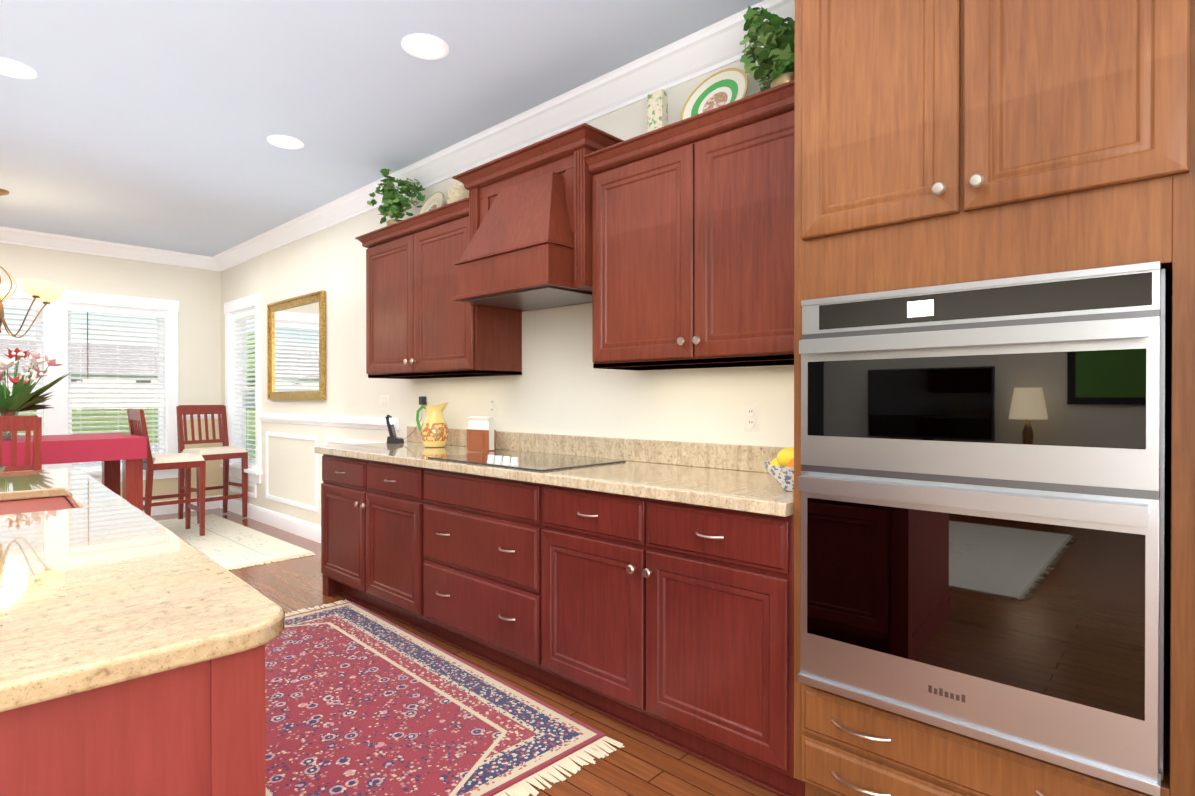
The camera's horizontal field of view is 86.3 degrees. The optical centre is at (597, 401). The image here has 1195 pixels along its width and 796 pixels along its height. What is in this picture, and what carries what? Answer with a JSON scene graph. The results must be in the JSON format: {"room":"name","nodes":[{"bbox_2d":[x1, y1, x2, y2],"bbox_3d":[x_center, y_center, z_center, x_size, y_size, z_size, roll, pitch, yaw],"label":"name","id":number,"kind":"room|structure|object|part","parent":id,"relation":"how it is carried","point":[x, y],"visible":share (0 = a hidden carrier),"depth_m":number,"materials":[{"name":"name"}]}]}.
{"room":"kitchen","nodes":[
{"label":"kitchen","id":0,"kind":"room"},
{"bbox_2d":[0,243,220,502],"bbox_3d":[-6.598,-0.178,4.536,0.150,2.740,7.000,0,0,43],"label":"wall","id":1,"kind":"structure","parent":0,"point":[195,293],"depth_m":6.75,"materials":[{"name":"paint"}]},
{"bbox_2d":[0,284,178,482],"bbox_3d":[-5.133,-0.123,6.073,0.209,1.865,1.987,0,0,43],"label":"window","id":2,"kind":"structure","parent":1,"relation":"in","point":[170,308],"depth_m":6.21,"materials":[{"name":"white"}]},
{"bbox_2d":[0,299,42,471],"bbox_3d":[-5.477,-0.130,5.697,0.058,1.591,0.790,0,0,43],"label":"window blinds","id":3,"kind":"object","parent":2,"relation":"attached to","point":[20,303],"visible":0.52,"depth_m":5.88,"materials":[{"name":"white plastic"}]},
{"bbox_2d":[68,304,164,469],"bbox_3d":[-4.819,-0.133,6.407,0.058,1.591,0.790,0,0,43],"label":"window blinds","id":4,"kind":"object","parent":2,"relation":"attached to","point":[105,310],"visible":0.71,"depth_m":6.38,"materials":[{"name":"white plastic"}]},
{"bbox_2d":[87,312,87,377],"bbox_3d":[-4.962,-0.547,6.203,0.009,0.640,0.010,0,0,43],"label":"wand","id":5,"kind":"object","parent":4,"relation":"hanging from","point":[87,344],"visible":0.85,"depth_m":6.20,"materials":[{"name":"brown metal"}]},
{"bbox_2d":[0,226,211,269],"bbox_3d":[-6.544,-1.484,4.393,0.115,0.124,6.870,0,0,43],"label":"crown molding","id":6,"kind":"structure","parent":1,"relation":"attached to","point":[8,235],"depth_m":6.22,"materials":[{"name":"white"}]},
{"bbox_2d":[143,495,219,515],"bbox_3d":[-6.537,1.122,4.487,0.016,0.140,6.999,0,0,43],"label":"baseboard","id":7,"kind":"structure","parent":1,"relation":"attached to","point":[164,509],"depth_m":6.71,"materials":[{"name":"white"}]},
{"bbox_2d":[182,414,217,419],"bbox_3d":[-4.291,0.152,6.894,0.033,0.085,0.409,0,0,43],"label":"trim","id":8,"kind":"structure","parent":1,"relation":"attached to","point":[201,415],"depth_m":6.90,"materials":[{"name":"white"}]},
{"bbox_2d":[0,0,763,256],"bbox_3d":[-2.324,-1.557,0.572,11.800,0.060,7.300,0,0,43],"label":"ceiling","id":9,"kind":"structure","parent":0,"point":[155,124],"depth_m":3.18,"materials":[{"name":"paint"}]},
{"bbox_2d":[0,57,36,78],"bbox_3d":[-2.712,-1.534,2.934,0.200,0.010,0.200,0,0,43],"label":"recessed light","id":10,"kind":"object","parent":9,"relation":"in","point":[13,68],"visible":0.98,"depth_m":2.95,"materials":[{"name":"white"}]},
{"bbox_2d":[0,189,63,337],"bbox_3d":[-4.420,-1.010,4.692,0.765,1.075,0.786,0,0,43],"label":"chandelier","id":11,"kind":"object","parent":9,"relation":"hanging from","point":[46,292],"visible":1,"depth_m":4.67,"materials":[{"name":"white glass"}]},
{"bbox_2d":[267,135,303,148],"bbox_3d":[-1.853,-1.538,3.788,0.200,0.010,0.200,0,0,43],"label":"recessed light","id":12,"kind":"object","parent":9,"relation":"in","point":[285,142],"visible":1,"depth_m":3.78,"materials":[{"name":"white"}]},
{"bbox_2d":[401,33,448,59],"bbox_3d":[-0.745,-1.533,2.763,0.200,0.010,0.200,0,0,43],"label":"recessed light","id":13,"kind":"object","parent":9,"relation":"in","point":[424,46],"visible":1,"depth_m":2.76,"materials":[{"name":"white"}]},
{"bbox_2d":[151,508,779,795],"bbox_3d":[-2.324,1.242,0.586,11.800,0.060,7.300,0,0,43],"label":"floor","id":14,"kind":"structure","parent":0,"point":[640,764],"depth_m":2.27,"materials":[{"name":"brown wood"}]},
{"bbox_2d":[0,416,41,471],"bbox_3d":[-3.876,0.636,4.064,0.476,1.090,0.464,0,0,43],"label":"bar stool","id":15,"kind":"object","parent":14,"relation":"on","point":[15,424],"visible":0.42,"depth_m":4.03,"materials":[{"name":"brown wood"}]},
{"bbox_2d":[2,433,147,510],"bbox_3d":[-4.392,0.736,4.679,0.944,0.908,1.624,0,0,43],"label":"dining table","id":16,"kind":"object","parent":14,"relation":"on","point":[110,451],"visible":0.77,"depth_m":4.83,"materials":[{"name":"brown wood"}]},
{"bbox_2d":[0,348,72,439],"bbox_3d":[-4.328,-0.059,4.676,0.731,0.680,0.746,0,0,43],"label":"flower arrangement","id":17,"kind":"object","parent":16,"relation":"on","point":[22,397],"visible":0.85,"depth_m":4.69,"materials":[{"name":"green plant"}]},
{"bbox_2d":[0,492,265,795],"bbox_3d":[-1.658,0.764,1.471,2.591,0.886,1.021,0,0,43],"label":"kitchen island","id":18,"kind":"object","parent":14,"relation":"on","point":[201,731],"depth_m":0.79,"materials":[{"name":"brown wood"}]},
{"bbox_2d":[0,468,284,723],"bbox_3d":[-1.756,0.307,1.381,2.666,0.030,1.350,0,0,43],"label":"island countertop","id":19,"kind":"structure","parent":18,"relation":"on","point":[98,596],"depth_m":0.93,"materials":[{"name":"beige stone"}]},
{"bbox_2d":[157,514,314,569],"bbox_3d":[-3.406,1.181,5.452,2.532,0.012,0.910,0,0,43],"label":"rug","id":20,"kind":"object","parent":14,"relation":"on","point":[227,544],"visible":0.56,"depth_m":5.27,"materials":[{"name":"beige fabric"}]},
{"bbox_2d":[127,409,205,535],"bbox_3d":[-3.758,0.619,5.555,0.464,1.110,0.476,0,0,43],"label":"bar stool","id":21,"kind":"object","parent":20,"relation":"on","point":[187,462],"visible":0.62,"depth_m":5.47,"materials":[{"name":"brown wood"}]},
{"bbox_3d":[-3.727,0.496,5.587,0.450,0.044,0.378,0,0,43],"label":"seat","id":22,"kind":"part","parent":21,"relation":"part of","materials":[{"name":"beige fabric"}]},
{"bbox_2d":[176,405,247,523],"bbox_3d":[-3.863,0.604,6.391,0.476,1.130,0.464,0,0,35],"label":"bar stool","id":23,"kind":"object","parent":20,"relation":"on","point":[226,452],"visible":0.9,"depth_m":6.42,"materials":[{"name":"brown wood"}]},
{"bbox_3d":[-3.826,0.492,6.365,0.437,0.044,0.498,0,0,43],"label":"seat","id":24,"kind":"part","parent":23,"relation":"part of","materials":[{"name":"beige fabric"}]},
{"bbox_2d":[321,454,414,628],"bbox_3d":[-1.078,0.758,3.770,1.140,0.875,0.628,0,0,43],"label":"base cabinet","id":25,"kind":"object","parent":14,"relation":"on","point":[368,508],"depth_m":3.51,"materials":[{"name":"brown wood"}]},
{"bbox_2d":[265,600,624,795],"bbox_3d":[-1.141,1.196,2.598,1.231,0.012,2.287,0,0,-45],"label":"rug","id":26,"kind":"object","parent":14,"relation":"on","point":[360,700],"visible":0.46,"depth_m":2.36,"materials":[{"name":"red fabric"}]},
{"bbox_2d":[415,466,534,682],"bbox_3d":[-0.341,0.761,3.087,0.870,0.875,0.628,0,0,43],"label":"base cabinet","id":27,"kind":"object","parent":14,"relation":"on","point":[475,537],"depth_m":2.85,"materials":[{"name":"brown wood"}]},
{"bbox_2d":[535,486,804,795],"bbox_3d":[0.373,0.765,2.426,1.074,0.875,0.628,0,0,43],"label":"base cabinet","id":28,"kind":"object","parent":14,"relation":"on","point":[645,586],"depth_m":2.12,"materials":[{"name":"brown wood"}]},
{"bbox_2d":[315,442,793,517],"bbox_3d":[-0.382,0.303,3.105,3.105,0.039,0.655,0,0,43],"label":"countertop","id":29,"kind":"structure","parent":28,"relation":"on","point":[745,491],"depth_m":2.43,"materials":[{"name":"beige stone"}]},
{"bbox_2d":[385,415,403,442],"bbox_3d":[-1.346,0.183,4.222,0.105,0.187,0.070,0,0,8],"label":"cordless phone","id":30,"kind":"object","parent":29,"relation":"on","point":[392,438],"visible":1,"depth_m":4.20,"materials":[{"name":"grey plastic"}]},
{"bbox_2d":[416,402,448,447],"bbox_3d":[-1.007,0.142,3.900,0.221,0.272,0.168,0,0,43],"label":"pitcher","id":31,"kind":"object","parent":29,"relation":"on","point":[433,429],"visible":1,"depth_m":3.83,"materials":[{"name":"ceramic"}]},
{"bbox_2d":[467,416,495,451],"bbox_3d":[-0.658,0.182,3.601,0.170,0.195,0.065,0,0,35],"label":"napkin holder","id":32,"kind":"object","parent":29,"relation":"on","point":[481,433],"visible":1,"depth_m":3.57,"materials":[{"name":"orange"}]},
{"bbox_2d":[427,442,626,469],"bbox_3d":[-0.355,0.263,3.068,0.840,0.040,0.525,0,0,43],"label":"cooktop","id":33,"kind":"object","parent":29,"relation":"in","point":[507,453],"depth_m":3.13,"materials":[{"name":"black glass"}]},
{"bbox_2d":[763,447,793,491],"bbox_3d":[0.637,0.219,2.064,0.197,0.138,0.200,0,0,43],"label":"fruit bowl","id":34,"kind":"object","parent":29,"relation":"on","point":[780,468],"visible":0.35,"depth_m":2.03,"materials":[{"name":"ceramic"}]},
{"bbox_2d":[793,0,1194,795],"bbox_3d":[1.036,-0.059,1.755,0.926,2.530,0.706,0,0,43],"label":"tall cabinet","id":35,"kind":"object","parent":14,"relation":"on","point":[993,396],"visible":1,"depth_m":1.47,"materials":[{"name":"brown wood"}]},
{"bbox_2d":[797,261,1170,795],"bbox_3d":[1.033,0.251,1.727,0.761,1.062,0.658,0,0,43],"label":"wall oven","id":36,"kind":"object","parent":35,"relation":"in","point":[984,480],"depth_m":1.45,"materials":[{"name":"silver metal"}]},
{"bbox_2d":[221,61,793,525],"bbox_3d":[0.105,-0.171,3.202,11.800,2.740,0.150,0,0,43],"label":"wall","id":37,"kind":"structure","parent":0,"point":[559,385],"depth_m":3.71,"materials":[{"name":"paint"}]},
{"bbox_2d":[220,293,262,483],"bbox_3d":[-3.628,-0.126,6.618,1.040,1.865,0.209,0,0,43],"label":"window","id":38,"kind":"structure","parent":37,"relation":"in","point":[247,303],"depth_m":6.84,"materials":[{"name":"white"}]},
{"bbox_2d":[232,309,255,466],"bbox_3d":[-3.631,-0.134,6.615,0.760,1.591,0.058,0,0,43],"label":"window blinds","id":39,"kind":"object","parent":38,"relation":"attached to","point":[248,315],"visible":0.6,"depth_m":6.65,"materials":[{"name":"white plastic"}]},
{"bbox_2d":[220,495,320,542],"bbox_3d":[-2.729,1.116,5.719,3.870,0.140,0.016,0,0,43],"label":"baseboard","id":40,"kind":"structure","parent":37,"relation":"attached to","point":[304,529],"depth_m":5.93,"materials":[{"name":"white paint"}]},
{"bbox_2d":[267,290,325,399],"bbox_3d":[-2.686,-0.464,5.654,1.170,0.900,0.038,0,0,43],"label":"wall mirror","id":41,"kind":"object","parent":37,"relation":"attached to","point":[296,348],"visible":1,"depth_m":5.62,"materials":[{"name":"gold metal"}]},
{"bbox_2d":[230,432,381,511],"bbox_3d":[-2.698,0.631,5.691,3.350,0.670,0.012,0,0,43],"label":"trim","id":42,"kind":"structure","parent":37,"relation":"attached to","point":[301,505],"depth_m":5.66,"materials":[{"name":"white"}]},
{"bbox_2d":[258,413,398,430],"bbox_3d":[-2.359,0.160,5.360,2.585,0.085,0.032,0,0,43],"label":"trim","id":43,"kind":"structure","parent":37,"relation":"attached to","point":[358,422],"depth_m":5.17,"materials":[{"name":"white wood"}]},
{"bbox_2d":[380,396,387,411],"bbox_3d":[-1.553,0.017,4.631,0.118,0.116,0.018,0,0,43],"label":"switch plate","id":44,"kind":"object","parent":37,"relation":"attached to","point":[383,403],"visible":1,"depth_m":4.63,"materials":[{"name":"white plastic"}]},
{"bbox_2d":[423,395,428,412],"bbox_3d":[-1.144,0.018,4.253,0.072,0.116,0.018,0,0,43],"label":"electrical outlet","id":45,"kind":"object","parent":37,"relation":"attached to","point":[427,401],"visible":0.48,"depth_m":4.24,"materials":[{"name":"white plastic"}]},
{"bbox_2d":[405,396,426,438],"bbox_3d":[-1.218,0.114,4.252,0.136,0.291,0.092,0,0,43],"label":"cord","id":46,"kind":"object","parent":45,"relation":"attached to","point":[422,400],"visible":0.9,"depth_m":4.23,"materials":[{"name":"grey plastic"}]},
{"bbox_2d":[355,198,521,378],"bbox_3d":[-0.999,-0.605,3.859,1.213,0.910,0.378,0,0,43],"label":"upper cabinet","id":47,"kind":"object","parent":37,"relation":"attached to","point":[421,323],"visible":0.85,"depth_m":3.64,"materials":[{"name":"brown wood"}]},
{"bbox_2d":[367,168,424,225],"bbox_3d":[-1.312,-1.276,4.174,0.370,0.427,0.285,0,0,43],"label":"ivy plant","id":48,"kind":"object","parent":47,"relation":"on","point":[393,200],"visible":0.98,"depth_m":4.12,"materials":[{"name":"green plant"}]},
{"bbox_2d":[418,191,443,214],"bbox_3d":[-1.045,-1.195,4.001,0.270,0.270,0.023,0,-22,43],"label":"decorative plate","id":49,"kind":"object","parent":47,"relation":"on","point":[435,200],"visible":0.4,"depth_m":4.03,"materials":[{"name":"beige ceramic"}]},
{"bbox_2d":[445,183,468,203],"bbox_3d":[-0.801,-1.159,3.705,0.165,0.199,0.163,0,0,43],"label":"decor","id":50,"kind":"object","parent":47,"relation":"on","point":[458,192],"visible":0.42,"depth_m":3.65,"materials":[{"name":"beige ceramic"}]},
{"bbox_2d":[490,397,496,415],"bbox_3d":[-0.616,0.031,3.764,0.072,0.116,0.018,0,0,43],"label":"electrical outlet","id":51,"kind":"object","parent":37,"relation":"attached to","point":[493,406],"visible":1,"depth_m":3.76,"materials":[{"name":"white plastic"}]},
{"bbox_2d":[212,0,794,270],"bbox_3d":[-1.313,-1.484,4.328,7.880,0.124,0.115,0,0,43],"label":"crown molding","id":52,"kind":"structure","parent":37,"relation":"attached to","point":[708,49],"depth_m":3.31,"materials":[{"name":"white wood"}]},
{"bbox_2d":[452,123,623,311],"bbox_3d":[-0.294,-0.827,3.107,0.958,0.677,0.523,0,0,43],"label":"range hood","id":53,"kind":"object","parent":37,"relation":"attached to","point":[529,247],"visible":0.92,"depth_m":2.87,"materials":[{"name":"brown wood"}]},
{"bbox_2d":[407,426,786,473],"bbox_3d":[-0.167,0.230,3.336,3.103,0.105,0.022,0,0,43],"label":"backsplash","id":54,"kind":"structure","parent":37,"relation":"attached to","point":[721,456],"depth_m":2.91,"materials":[{"name":"beige stone"}]},
{"bbox_2d":[583,80,794,370],"bbox_3d":[0.458,-0.598,2.511,1.071,0.910,0.378,0,0,43],"label":"upper cabinet","id":55,"kind":"object","parent":37,"relation":"attached to","point":[692,242],"visible":0.6,"depth_m":2.39,"materials":[{"name":"brown wood"}]},
{"bbox_2d":[647,89,667,131],"bbox_3d":[0.261,-1.200,2.784,0.080,0.290,0.043,0,0,43],"label":"decorative vase","id":56,"kind":"object","parent":55,"relation":"on","point":[658,109],"visible":0.61,"depth_m":2.76,"materials":[{"name":"beige ceramic"}]},
{"bbox_2d":[680,68,747,120],"bbox_3d":[0.474,-1.207,2.580,0.310,0.310,0.027,0,-22,43],"label":"decorative plate","id":57,"kind":"object","parent":55,"relation":"on","point":[722,87],"visible":0.58,"depth_m":2.60,"materials":[{"name":"white ceramic"}]},
{"bbox_2d":[740,6,794,91],"bbox_3d":[0.699,-1.267,2.326,0.297,0.429,0.292,0,0,43],"label":"ivy plant","id":58,"kind":"object","parent":55,"relation":"on","point":[774,57],"visible":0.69,"depth_m":2.32,"materials":[{"name":"green plant"}]},
{"bbox_2d":[744,403,759,431],"bbox_3d":[0.631,0.067,2.609,0.072,0.116,0.018,0,0,43],"label":"electrical outlet","id":59,"kind":"object","parent":37,"relation":"attached to","point":[751,417],"visible":1,"depth_m":2.60,"materials":[{"name":"white plastic"}]},
{"label":"outside","id":60,"kind":"structure","parent":0,"visible":0},
{"bbox_2d":[0,408,255,459],"bbox_3d":[-42.395,0.258,42.453,200.000,1.875,180.000,0,0,43],"label":"lawn","id":61,"kind":"structure","parent":60,"point":[127,423],"depth_m":27.64,"materials":[{"name":"green plant"}]},
{"bbox_2d":[0,341,156,382],"bbox_3d":[-45.474,-2.068,50.743,12.000,5.500,27.000,0,0,43],"label":"house","id":62,"kind":"structure","parent":61,"relation":"on","point":[105,361],"depth_m":51.26,"materials":[{"name":"white"}]},
{"bbox_2d":[1,381,254,410],"bbox_3d":[-39.427,-0.202,36.773,0.130,2.250,95.700,0,0,43],"label":"fence","id":63,"kind":"object","parent":61,"relation":"on","point":[113,400],"depth_m":43.65,"materials":[{"name":"white"}]},
{"bbox_2d":[72,440,255,464],"bbox_3d":[-12.359,1.177,12.194,5.500,0.078,22.000,0,0,43],"label":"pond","id":64,"kind":"structure","parent":61,"relation":"on","point":[247,446],"depth_m":14.91,"materials":[{"name":"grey liquid"}]},
{"bbox_2d":[247,333,254,390],"bbox_3d":[-25.520,-2.216,45.965,3.731,6.077,4.548,0,0,43],"label":"tree","id":65,"kind":"object","parent":61,"relation":"on","point":[248,372],"depth_m":45.22,"materials":[{"name":"green plant"}]}
]}

